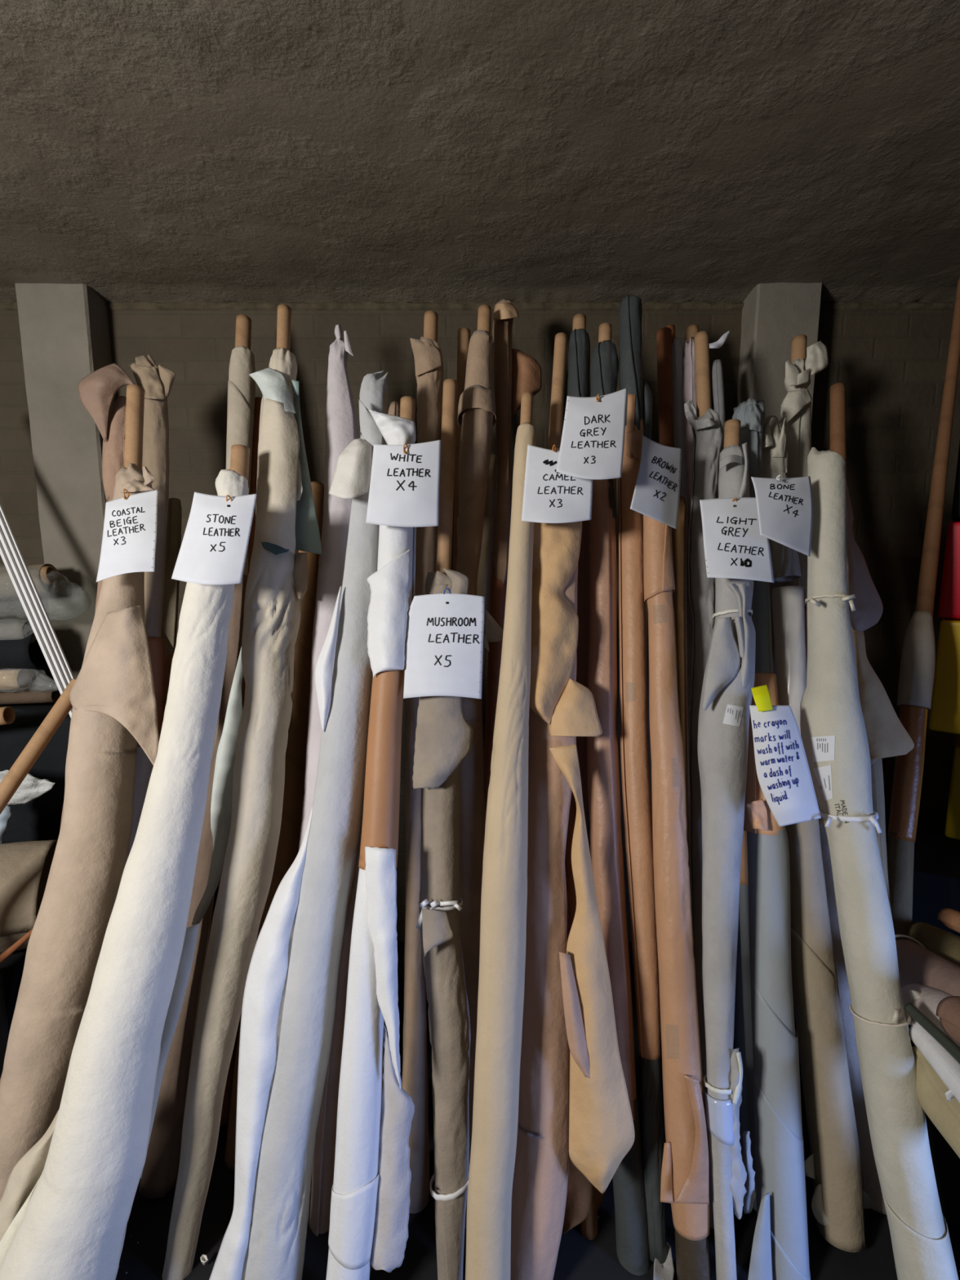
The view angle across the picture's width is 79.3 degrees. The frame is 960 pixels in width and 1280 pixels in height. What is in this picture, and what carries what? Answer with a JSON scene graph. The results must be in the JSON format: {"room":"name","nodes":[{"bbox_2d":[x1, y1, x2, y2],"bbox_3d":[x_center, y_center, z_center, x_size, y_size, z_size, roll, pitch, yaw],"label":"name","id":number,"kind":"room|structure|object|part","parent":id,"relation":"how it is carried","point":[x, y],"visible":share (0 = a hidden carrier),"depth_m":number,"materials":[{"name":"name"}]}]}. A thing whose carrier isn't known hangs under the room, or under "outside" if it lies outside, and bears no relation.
{"room":"leather storage room","nodes":[
{"label":"leather storage room","id":0,"kind":"room"},
{"bbox_2d":[0,513,71,684],"bbox_3d":[-1.267,0.007,1.710,0.700,1.456,0.017,3,9,21],"label":"strip","id":1,"kind":"object","parent":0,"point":[2,526],"visible":0.41,"depth_m":1.71,"materials":[{"name":"white plastic"}]},
{"bbox_2d":[0,528,72,709],"bbox_3d":[-1.275,0.010,1.700,0.708,1.454,0.017,3,9,21],"label":"strip","id":2,"kind":"object","parent":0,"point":[2,540],"visible":0.41,"depth_m":1.70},
{"bbox_2d":[0,542,72,717],"bbox_3d":[-1.280,0.013,1.690,0.706,1.449,0.015,3,9,21],"label":"strip","id":3,"kind":"object","parent":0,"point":[2,554],"visible":0.43,"depth_m":1.69,"materials":[{"name":"white metal"}]},
{"bbox_2d":[0,502,75,679],"bbox_3d":[-1.260,0.004,1.720,0.700,1.458,0.016,3,9,20],"label":"strip","id":4,"kind":"object","parent":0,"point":[2,511],"visible":0.5,"depth_m":1.72,"materials":[{"name":"white metal"}]},
{"bbox_2d":[14,283,115,696],"bbox_3d":[-1.378,0.022,2.068,0.230,2.380,0.111,0,8,0],"label":"pillar","id":5,"kind":"structure","parent":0,"point":[65,338],"depth_m":1.92,"materials":[{"name":"grey concrete"}]},
{"bbox_2d":[0,0,959,304],"bbox_3d":[0.000,-0.891,0.127,6.000,0.028,3.700,0,8,0],"label":"ceiling","id":6,"kind":"structure","parent":0,"point":[432,151],"depth_m":1.23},
{"bbox_2d":[0,299,959,942],"bbox_3d":[0.000,-0.019,2.219,6.000,2.420,0.200,0,8,0],"label":"wall","id":7,"kind":"structure","parent":0,"point":[891,365],"depth_m":2.01,"materials":[{"name":"paint"}]},
{"bbox_2d":[0,301,955,310],"bbox_3d":[0.000,-1.131,1.954,6.000,0.031,0.023,0,8,0],"label":"trim","id":8,"kind":"structure","parent":7,"relation":"attached to","point":[135,305],"depth_m":1.96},
{"bbox_2d":[115,942,959,1279],"bbox_3d":[0.000,1.478,0.258,6.000,0.001,4.100,0,8,0],"label":"floor","id":9,"kind":"structure","parent":0,"point":[143,1255],"depth_m":1.28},
{"bbox_2d":[0,947,26,1079],"bbox_3d":[-1.670,1.063,1.654,0.860,0.435,0.260,0,8,0],"label":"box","id":10,"kind":"object","parent":9,"relation":"on","point":[11,968],"visible":0.1,"depth_m":1.53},
{"bbox_2d":[0,840,57,963],"bbox_3d":[-1.400,0.723,1.556,0.518,0.354,0.335,-2,8,-13],"label":"roll","id":11,"kind":"object","parent":10,"relation":"on","point":[24,866],"visible":0.78,"depth_m":1.51,"materials":[{"name":"leather"}]},
{"bbox_2d":[0,805,12,844],"bbox_3d":[-1.416,0.588,1.673,0.126,0.243,0.032,0,8,0],"label":"scrap","id":12,"kind":"object","parent":11,"relation":"on","point":[6,814],"visible":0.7,"depth_m":1.67,"materials":[{"name":"white leather"}]},
{"bbox_2d":[0,769,54,805],"bbox_3d":[-1.347,0.432,1.666,0.240,0.128,0.030,0,8,0],"label":"scrap","id":13,"kind":"object","parent":12,"relation":"on","point":[31,788],"visible":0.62,"depth_m":1.66,"materials":[{"name":"white leather"}]},
{"bbox_2d":[0,704,71,843],"bbox_3d":[-1.597,0.721,1.975,0.912,1.014,0.219,0,8,0],"label":"heap","id":14,"kind":"object","parent":9,"relation":"on","point":[39,819],"visible":0.16,"depth_m":1.85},
{"bbox_2d":[0,706,15,724],"bbox_3d":[-1.479,0.232,1.679,0.220,0.074,0.052,-1,8,-5],"label":"cardboard tube","id":15,"kind":"object","parent":14,"relation":"on","point":[7,714],"visible":1,"depth_m":1.70,"materials":[{"name":"brown cardboard"}]},
{"bbox_2d":[0,688,59,704],"bbox_3d":[-1.603,0.188,1.864,0.446,0.054,0.052,-1,8,-5],"label":"roll","id":16,"kind":"object","parent":14,"relation":"on","point":[33,695],"visible":0.98,"depth_m":1.86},
{"bbox_2d":[0,669,31,690],"bbox_3d":[-1.582,0.126,1.845,0.452,0.099,0.093,-1,8,-5],"label":"roll","id":17,"kind":"object","parent":16,"relation":"on","point":[14,679],"visible":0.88,"depth_m":1.83,"materials":[{"name":"white leather"}]},
{"bbox_2d":[0,628,48,670],"bbox_3d":[-1.615,0.037,1.853,0.422,0.146,0.141,0,8,-3],"label":"roll","id":18,"kind":"object","parent":17,"relation":"on","point":[22,654],"visible":0.65,"depth_m":1.81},
{"bbox_2d":[0,621,35,642],"bbox_3d":[-1.599,-0.019,1.827,0.398,0.099,0.093,-1,8,-4],"label":"roll","id":19,"kind":"object","parent":18,"relation":"on","point":[8,629],"visible":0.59,"depth_m":1.80,"materials":[{"name":"white leather"}]},
{"bbox_2d":[0,564,61,598],"bbox_3d":[-1.584,-0.155,1.877,0.623,0.196,0.195,0,8,0],"label":"roll","id":20,"kind":"object","parent":18,"relation":"on","point":[46,580],"visible":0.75,"depth_m":1.85,"materials":[{"name":"leather"}]},
{"bbox_2d":[0,678,75,814],"bbox_3d":[-1.298,0.732,1.245,0.038,1.167,0.924,5,9,30],"label":"cardboard tube","id":21,"kind":"object","parent":9,"relation":"on","point":[10,784],"visible":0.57,"depth_m":1.46,"materials":[{"name":"brown cardboard"}]},
{"bbox_2d":[0,363,133,1083],"bbox_3d":[-1.043,0.278,1.475,0.197,2.036,0.635,2,8,11],"label":"roll","id":22,"kind":"object","parent":9,"relation":"on","point":[97,390],"visible":0.12,"depth_m":1.57,"materials":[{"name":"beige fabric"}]},
{"bbox_2d":[0,384,159,1199],"bbox_3d":[-0.877,0.355,1.320,0.288,1.964,0.668,2,8,17],"label":"roll","id":23,"kind":"object","parent":9,"relation":"on","point":[112,696],"visible":0.74,"depth_m":1.29,"materials":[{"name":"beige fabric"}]},
{"bbox_2d":[96,488,158,582],"bbox_3d":[-0.826,-0.247,1.362,0.140,0.219,0.089,0,8,0],"label":"paper tag","id":24,"kind":"object","parent":23,"relation":"attached to","point":[129,539],"visible":1,"depth_m":1.35,"materials":[{"name":"white paper"}]},
{"bbox_2d":[0,444,249,1279],"bbox_3d":[-0.700,0.454,1.194,0.275,1.768,0.687,7,10,40],"label":"roll","id":25,"kind":"object","parent":9,"relation":"on","point":[66,1204],"visible":0.93,"depth_m":1.15,"materials":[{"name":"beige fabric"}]},
{"bbox_2d":[171,492,257,584],"bbox_3d":[-0.572,-0.220,1.239,0.166,0.199,0.092,0,8,0],"label":"paper tag","id":26,"kind":"object","parent":25,"relation":"attached to","point":[213,550],"visible":1,"depth_m":1.24,"materials":[{"name":"white paper"}]},
{"bbox_2d":[127,354,175,858],"bbox_3d":[-0.921,0.248,1.522,0.158,2.078,0.656,0,8,0],"label":"roll","id":27,"kind":"object","parent":9,"relation":"on","point":[157,382],"visible":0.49,"depth_m":1.59,"materials":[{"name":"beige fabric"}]},
{"bbox_2d":[162,653,173,722],"bbox_3d":[-0.931,0.674,1.538,0.105,1.234,0.443,4,9,27],"label":"roll","id":28,"kind":"object","parent":9,"relation":"on","point":[168,660],"visible":0.04,"depth_m":1.60,"materials":[{"name":"brown leather"}]},
{"bbox_2d":[160,497,182,659],"bbox_3d":[-0.943,0.430,1.653,0.078,1.680,0.515,1,8,6],"label":"roll","id":29,"kind":"object","parent":9,"relation":"on","point":[171,597],"visible":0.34,"depth_m":1.72,"materials":[{"name":"brown leather"}]},
{"bbox_2d":[138,573,248,1199],"bbox_3d":[-0.676,0.569,1.472,0.157,1.455,0.491,2,8,16],"label":"roll","id":30,"kind":"object","parent":9,"relation":"on","point":[158,1178],"visible":0.8,"depth_m":1.42,"materials":[{"name":"beige leather"}]},
{"bbox_2d":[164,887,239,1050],"bbox_3d":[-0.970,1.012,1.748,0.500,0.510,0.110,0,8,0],"label":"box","id":31,"kind":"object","parent":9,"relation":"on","point":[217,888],"visible":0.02,"depth_m":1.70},
{"bbox_2d":[200,1253,208,1265],"bbox_3d":[-0.589,1.325,1.234,0.013,0.018,0.017,-8,11,-43],"label":"scrap","id":32,"kind":"object","parent":9,"relation":"on","point":[204,1259],"visible":1,"depth_m":1.24,"materials":[{"name":"white paper"}]},
{"bbox_2d":[187,314,255,1080],"bbox_3d":[-0.744,0.149,1.640,0.111,2.242,0.687,1,8,6],"label":"roll","id":33,"kind":"object","parent":9,"relation":"on","point":[241,386],"visible":0.27,"depth_m":1.74,"materials":[{"name":"leather"}]},
{"bbox_2d":[219,396,262,1125],"bbox_3d":[-0.690,0.265,1.680,0.038,1.993,0.586,0,8,-2],"label":"cardboard tube","id":34,"kind":"object","parent":9,"relation":"on","point":[224,1117],"visible":0.16,"depth_m":1.75,"materials":[{"name":"brown cardboard"}]},
{"bbox_2d":[162,304,322,1279],"bbox_3d":[-0.526,0.236,1.389,0.207,2.209,0.709,1,8,9],"label":"roll","id":35,"kind":"object","parent":9,"relation":"on","point":[286,524],"visible":1,"depth_m":1.35,"materials":[{"name":"leather"}]},
{"bbox_2d":[224,480,324,1170],"bbox_3d":[-0.534,0.432,1.585,0.113,1.749,0.569,2,8,14],"label":"roll","id":36,"kind":"object","parent":9,"relation":"on","point":[287,850],"visible":0.3,"depth_m":1.58,"materials":[{"name":"leather"}]},
{"bbox_2d":[208,370,416,1279],"bbox_3d":[-0.336,0.333,1.293,0.203,1.972,0.682,4,9,25],"label":"roll","id":37,"kind":"object","parent":9,"relation":"on","point":[288,1011],"visible":0.94,"depth_m":1.22,"materials":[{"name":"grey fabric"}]},
{"bbox_2d":[365,440,440,527],"bbox_3d":[-0.171,-0.348,1.285,0.167,0.194,0.046,0,8,0],"label":"paper tag","id":38,"kind":"object","parent":37,"relation":"attached to","point":[404,490],"visible":1,"depth_m":1.28,"materials":[{"name":"white paper"}]},
{"bbox_2d":[298,324,358,850],"bbox_3d":[-0.418,0.222,1.459,0.164,2.170,0.692,2,8,13],"label":"roll","id":39,"kind":"object","parent":9,"relation":"on","point":[341,424],"visible":0.38,"depth_m":1.52,"materials":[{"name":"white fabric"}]},
{"bbox_2d":[309,401,399,1236],"bbox_3d":[-0.302,0.392,1.456,0.079,2.043,0.650,2,8,13],"label":"roll","id":40,"kind":"object","parent":9,"relation":"on","point":[323,1163],"visible":0.2,"depth_m":1.34,"materials":[{"name":"white leather"}]},
{"bbox_2d":[325,395,416,1279],"bbox_3d":[-0.222,0.381,1.265,0.169,1.890,0.621,0,8,0],"label":"roll","id":41,"kind":"object","parent":9,"relation":"on","point":[370,1202],"visible":0.87,"depth_m":1.18,"materials":[{"name":"leather"}]},
{"bbox_2d":[401,310,444,1213],"bbox_3d":[-0.148,0.188,1.509,0.097,2.201,0.688,0,8,-1],"label":"roll","id":42,"kind":"object","parent":9,"relation":"on","point":[428,363],"visible":0.71,"depth_m":1.44,"materials":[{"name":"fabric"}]},
{"bbox_2d":[412,378,503,1279],"bbox_3d":[-0.067,0.333,1.352,0.197,1.953,0.611,2,8,12],"label":"roll","id":43,"kind":"object","parent":9,"relation":"on","point":[443,735],"visible":0.8,"depth_m":1.28,"materials":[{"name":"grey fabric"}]},
{"bbox_3d":[-0.095,-0.121,1.381,0.058,0.024,0.021,0,8,0],"label":"curled crown","id":44,"kind":"part","parent":43,"relation":"part of","materials":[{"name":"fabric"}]},
{"bbox_2d":[403,587,484,698],"bbox_3d":[-0.080,0.006,1.292,0.180,0.243,0.089,0,8,0],"label":"paper tag","id":45,"kind":"object","parent":43,"relation":"attached to","point":[444,646],"visible":1,"depth_m":1.30,"materials":[{"name":"white paper"}]},
{"bbox_3d":[-0.061,-0.138,1.366,0.065,0.062,0.030,2,8,14],"label":"curled crown","id":46,"kind":"part","parent":43,"relation":"part of","materials":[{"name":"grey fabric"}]},
{"bbox_2d":[452,327,470,570],"bbox_3d":[-0.066,0.171,1.633,0.039,2.194,0.658,0,8,3],"label":"cardboard tube","id":47,"kind":"object","parent":9,"relation":"on","point":[464,333],"visible":0.16,"depth_m":1.74,"materials":[{"name":"brown cardboard"}]},
{"bbox_2d":[456,304,496,1227],"bbox_3d":[-0.018,0.191,1.475,0.126,2.205,0.690,0,8,0],"label":"roll","id":48,"kind":"object","parent":9,"relation":"on","point":[477,415],"visible":0.55,"depth_m":1.51,"materials":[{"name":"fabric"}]},
{"bbox_2d":[476,453,497,705],"bbox_3d":[-0.006,0.368,1.629,0.080,1.807,0.556,1,8,5],"label":"roll","id":49,"kind":"object","parent":9,"relation":"on","point":[484,580],"visible":0.2,"depth_m":1.70,"materials":[{"name":"brown leather"}]},
{"bbox_2d":[465,391,536,1279],"bbox_3d":[0.057,0.381,1.243,0.100,1.893,0.636,1,8,9],"label":"roll","id":50,"kind":"object","parent":9,"relation":"on","point":[504,898],"visible":0.91,"depth_m":1.18,"materials":[{"name":"beige leather"}]},
{"bbox_2d":[483,298,541,826],"bbox_3d":[0.004,0.150,1.571,0.148,2.258,0.713,3,9,20],"label":"roll","id":51,"kind":"object","parent":9,"relation":"on","point":[516,372],"visible":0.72,"depth_m":1.65,"materials":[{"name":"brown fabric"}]},
{"bbox_3d":[0.075,-0.960,1.690,0.062,0.064,0.049,8,11,43],"label":"curled crown","id":52,"kind":"part","parent":51,"relation":"part of","materials":[{"name":"beige leather"}]},
{"bbox_2d":[510,332,602,1279],"bbox_3d":[0.183,0.276,1.351,0.197,2.098,0.699,1,8,9],"label":"roll","id":53,"kind":"object","parent":9,"relation":"on","point":[562,709],"visible":0.77,"depth_m":1.28,"materials":[{"name":"leather"}]},
{"bbox_2d":[521,444,592,523],"bbox_3d":[0.177,-0.355,1.311,0.168,0.183,0.074,0,8,0],"label":"paper tag","id":54,"kind":"object","parent":53,"relation":"attached to","point":[549,495],"visible":0.77,"depth_m":1.31,"materials":[{"name":"white paper"}]},
{"bbox_2d":[564,313,590,944],"bbox_3d":[0.256,0.218,1.539,0.109,2.286,0.726,1,8,4],"label":"roll","id":55,"kind":"object","parent":9,"relation":"on","point":[579,353],"visible":0.23,"depth_m":1.59,"materials":[{"name":"leather"}]},
{"bbox_2d":[549,744,635,1239],"bbox_3d":[0.217,0.784,1.325,0.136,1.098,0.443,-1,8,-10],"label":"roll","id":56,"kind":"object","parent":9,"relation":"on","point":[602,1127],"visible":0.95,"depth_m":1.19,"materials":[{"name":"beige leather"}]},
{"bbox_2d":[586,322,651,1275],"bbox_3d":[0.319,0.268,1.413,0.114,2.195,0.698,0,8,0],"label":"roll","id":57,"kind":"object","parent":9,"relation":"on","point":[633,1251],"visible":0.7,"depth_m":1.37,"materials":[{"name":"brown leather"}]},
{"bbox_2d":[555,387,626,479],"bbox_3d":[0.253,-0.464,1.296,0.168,0.216,0.087,0,8,0],"label":"paper tag","id":58,"kind":"object","parent":57,"relation":"attached to","point":[593,440],"visible":1,"depth_m":1.29,"materials":[{"name":"white paper"}]},
{"bbox_2d":[617,294,666,1263],"bbox_3d":[0.390,0.196,1.423,0.093,2.204,0.697,1,8,6],"label":"roll","id":59,"kind":"object","parent":9,"relation":"on","point":[633,722],"visible":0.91,"depth_m":1.38,"materials":[{"name":"leather"}]},
{"bbox_2d":[653,1242,674,1279],"bbox_3d":[0.389,1.321,1.223,0.041,0.016,0.094,3,8,18],"label":"scrap","id":60,"kind":"object","parent":9,"relation":"on","point":[665,1271],"visible":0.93,"depth_m":1.22,"materials":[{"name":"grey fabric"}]},
{"bbox_2d":[656,327,673,447],"bbox_3d":[0.551,0.172,1.633,0.048,2.193,0.663,0,8,3],"label":"cardboard tube","id":61,"kind":"object","parent":9,"relation":"on","point":[664,335],"visible":0.21,"depth_m":1.75,"materials":[{"name":"brown cardboard"}]},
{"bbox_2d":[666,324,675,447],"bbox_3d":[0.589,0.142,1.699,0.037,2.229,0.653,1,8,4],"label":"cardboard tube","id":62,"kind":"object","parent":9,"relation":"on","point":[671,326],"visible":0.02,"depth_m":1.84,"materials":[{"name":"brown cardboard"}]},
{"bbox_2d":[643,515,711,1279],"bbox_3d":[0.424,0.497,1.313,0.105,1.642,0.549,0,8,0],"label":"roll","id":63,"kind":"object","parent":9,"relation":"on","point":[685,1171],"visible":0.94,"depth_m":1.26,"materials":[{"name":"leather"}]},
{"bbox_2d":[630,435,681,528],"bbox_3d":[0.428,-0.380,1.393,0.204,0.223,0.056,-4,9,-27],"label":"paper tag","id":64,"kind":"object","parent":63,"relation":"attached to","point":[656,494],"visible":1,"depth_m":1.39,"materials":[{"name":"white paper"}]},
{"bbox_2d":[671,496,690,888],"bbox_3d":[0.532,0.452,1.532,0.075,1.672,0.534,1,8,5],"label":"roll","id":65,"kind":"object","parent":9,"relation":"on","point":[679,535],"visible":0.23,"depth_m":1.58,"materials":[{"name":"brown leather"}]},
{"bbox_2d":[671,336,692,747],"bbox_3d":[0.593,0.177,1.650,0.042,2.175,0.644,1,8,4],"label":"roll","id":66,"kind":"object","parent":9,"relation":"on","point":[677,348],"visible":0.2,"depth_m":1.75,"materials":[{"name":"brown leather"}]},
{"bbox_2d":[684,330,724,1229],"bbox_3d":[0.570,0.231,1.474,0.110,2.128,0.675,2,8,11],"label":"roll","id":67,"kind":"object","parent":9,"relation":"on","point":[707,428],"visible":0.61,"depth_m":1.50,"materials":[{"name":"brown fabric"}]},
{"bbox_2d":[683,324,729,643],"bbox_3d":[0.623,0.168,1.621,0.135,2.203,0.682,2,8,13],"label":"roll","id":68,"kind":"object","parent":9,"relation":"on","point":[689,369],"visible":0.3,"depth_m":1.73,"materials":[{"name":"leather"}]},
{"bbox_2d":[711,359,733,1049],"bbox_3d":[0.710,0.212,1.654,0.045,2.106,0.628,1,8,6],"label":"roll","id":69,"kind":"object","parent":9,"relation":"on","point":[717,371],"visible":0.12,"depth_m":1.78,"materials":[{"name":"leather"}]},
{"bbox_2d":[697,418,755,1279],"bbox_3d":[0.556,0.397,1.306,0.128,1.836,0.603,2,8,12],"label":"roll","id":70,"kind":"object","parent":9,"relation":"on","point":[729,676],"visible":0.9,"depth_m":1.26,"materials":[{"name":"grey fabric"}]},
{"bbox_2d":[727,709,741,722],"bbox_3d":[0.567,0.167,1.287,0.032,0.030,0.011,0,8,0],"label":"print","id":71,"kind":"object","parent":70,"relation":"attached to","point":[733,715],"depth_m":1.29},
{"bbox_2d":[699,497,773,582],"bbox_3d":[0.582,-0.227,1.306,0.151,0.193,0.086,0,8,0],"label":"paper tag","id":72,"kind":"object","parent":70,"relation":"attached to","point":[735,548],"visible":0.95,"depth_m":1.31,"materials":[{"name":"white paper"}]},
{"bbox_2d":[733,910,748,1155],"bbox_3d":[0.690,0.804,1.535,0.044,0.968,0.314,1,8,9],"label":"roll","id":73,"kind":"object","parent":9,"relation":"on","point":[739,1028],"visible":0.18,"depth_m":1.49,"materials":[{"name":"leather"}]},
{"bbox_2d":[738,830,756,1211],"bbox_3d":[0.672,0.652,1.440,0.062,1.295,0.419,1,8,10],"label":"roll","id":74,"kind":"object","parent":9,"relation":"on","point":[744,882],"visible":0.27,"depth_m":1.40,"materials":[{"name":"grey leather"}]},
{"bbox_2d":[732,398,810,1279],"bbox_3d":[0.676,0.373,1.358,0.141,1.936,0.665,2,8,11],"label":"roll","id":75,"kind":"object","parent":9,"relation":"on","point":[780,1247],"visible":0.85,"depth_m":1.27,"materials":[{"name":"leather"}]},
{"bbox_2d":[761,414,866,1252],"bbox_3d":[0.793,0.364,1.415,0.132,1.880,0.611,0,8,2],"label":"roll","id":76,"kind":"object","parent":9,"relation":"on","point":[833,1163],"visible":0.76,"depth_m":1.33,"materials":[{"name":"leather"}]},
{"bbox_2d":[780,334,886,1214],"bbox_3d":[0.912,0.309,1.520,0.165,2.320,0.718,0,8,0],"label":"roll","id":77,"kind":"object","parent":9,"relation":"on","point":[796,406],"visible":0.3,"depth_m":1.47,"materials":[{"name":"leather"}]},
{"bbox_2d":[829,382,914,1042],"bbox_3d":[1.015,0.293,1.506,0.157,1.987,0.611,0,8,0],"label":"roll","id":78,"kind":"object","parent":9,"relation":"on","point":[886,735],"visible":0.44,"depth_m":1.47,"materials":[{"name":"leather"}]},
{"bbox_2d":[894,934,959,995],"bbox_3d":[1.007,0.754,1.220,0.128,0.229,0.402,1,8,7],"label":"roll","id":79,"kind":"object","parent":78,"relation":"on","point":[917,964],"visible":0.52,"depth_m":1.29,"materials":[{"name":"brown leather"}]},
{"bbox_2d":[800,447,958,1279],"bbox_3d":[0.803,0.450,1.229,0.187,1.764,0.608,-1,8,-7],"label":"roll","id":80,"kind":"object","parent":9,"relation":"on","point":[833,735],"visible":0.97,"depth_m":1.20,"materials":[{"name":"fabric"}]},
{"bbox_2d":[751,474,813,556],"bbox_3d":[0.681,-0.277,1.288,0.160,0.182,0.061,-2,8,-11],"label":"paper tag","id":81,"kind":"object","parent":80,"relation":"attached to","point":[784,506],"visible":1,"depth_m":1.28,"materials":[{"name":"white paper"}]},
{"bbox_2d":[816,738,827,752],"bbox_3d":[0.735,0.225,1.243,0.004,0.031,0.026,-5,9,-31],"label":"print","id":82,"kind":"object","parent":80,"relation":"on","point":[821,744],"depth_m":1.24},
{"bbox_2d":[911,1045,959,1158],"bbox_3d":[0.900,0.875,1.071,0.126,0.143,0.242,0,8,0],"label":"roll","id":83,"kind":"object","parent":80,"relation":"on","point":[935,1099],"visible":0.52,"depth_m":1.09,"materials":[{"name":"beige leather"}]},
{"bbox_2d":[901,982,959,1047],"bbox_3d":[0.945,0.759,1.116,0.107,0.193,0.315,1,8,5],"label":"roll","id":84,"kind":"object","parent":83,"relation":"on","point":[926,999],"visible":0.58,"depth_m":1.20,"materials":[{"name":"beige leather"}]},
{"bbox_2d":[935,995,959,1044],"bbox_3d":[0.875,0.676,0.980,0.082,0.163,0.229,2,8,14],"label":"roll","id":85,"kind":"object","parent":84,"relation":"on","point":[948,1010],"visible":1,"depth_m":1.06,"materials":[{"name":"leather"}]},
{"bbox_2d":[908,1020,959,1103],"bbox_3d":[0.864,0.794,1.014,0.058,0.103,0.326,2,8,13],"label":"roll","id":86,"kind":"object","parent":83,"relation":"on","point":[943,1063],"visible":0.82,"depth_m":1.09,"materials":[{"name":"leather"}]},
{"bbox_2d":[903,1002,959,1064],"bbox_3d":[0.856,0.736,1.011,0.043,0.064,0.286,1,8,4],"label":"bar","id":87,"kind":"object","parent":86,"relation":"on","point":[926,1023],"visible":1,"depth_m":1.09,"materials":[{"name":"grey metal"}]},
{"bbox_2d":[885,826,959,1046],"bbox_3d":[1.540,0.967,1.826,0.600,0.577,0.320,4,9,26],"label":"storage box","id":88,"kind":"object","parent":9,"relation":"on","point":[936,862],"visible":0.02,"depth_m":1.73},
{"bbox_2d":[945,733,959,839],"bbox_3d":[1.837,0.509,1.863,0.500,0.314,0.300,7,10,40],"label":"storage box","id":89,"kind":"object","parent":88,"relation":"on","point":[952,826],"visible":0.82,"depth_m":1.91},
{"bbox_2d":[928,617,959,734],"bbox_3d":[1.711,0.119,1.768,0.500,0.351,0.300,7,10,40],"label":"storage box","id":90,"kind":"object","parent":89,"relation":"on","point":[944,715],"visible":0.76,"depth_m":1.79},
{"bbox_2d":[937,521,959,618],"bbox_3d":[1.717,-0.208,1.742,0.500,0.295,0.300,7,10,40],"label":"storage box","id":91,"kind":"object","parent":90,"relation":"on","point":[949,597],"visible":1,"depth_m":1.77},
{"bbox_2d":[886,276,959,939],"bbox_3d":[1.242,0.086,1.637,0.088,2.371,0.883,6,10,35],"label":"roll","id":92,"kind":"object","parent":9,"relation":"on","point":[917,671],"visible":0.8,"depth_m":1.60,"materials":[{"name":"leather"}]},
{"bbox_2d":[905,921,959,966],"bbox_3d":[1.131,0.758,1.336,0.102,0.183,0.360,1,8,8],"label":"roll","id":93,"kind":"object","parent":92,"relation":"on","point":[946,944],"visible":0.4,"depth_m":1.40,"materials":[{"name":"leather"}]},
{"bbox_2d":[937,907,959,933],"bbox_3d":[1.109,0.647,1.283,0.050,0.139,0.266,2,8,15],"label":"roll","id":94,"kind":"object","parent":93,"relation":"on","point":[949,917],"visible":1,"depth_m":1.37,"materials":[{"name":"brown leather"}]},
{"bbox_2d":[736,282,822,673],"bbox_3d":[0.994,0.022,2.068,0.210,2.380,0.111,0,8,0],"label":"pillar","id":95,"kind":"structure","parent":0,"point":[773,314],"depth_m":1.88,"materials":[{"name":"grey concrete"}]},
{"bbox_2d":[749,684,821,826],"bbox_3d":[0.648,0.245,1.224,0.133,0.289,0.090,-1,8,-4],"label":"paper note","id":96,"kind":"object","parent":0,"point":[782,767],"visible":1,"depth_m":1.21,"materials":[{"name":"white paper"}]}
]}

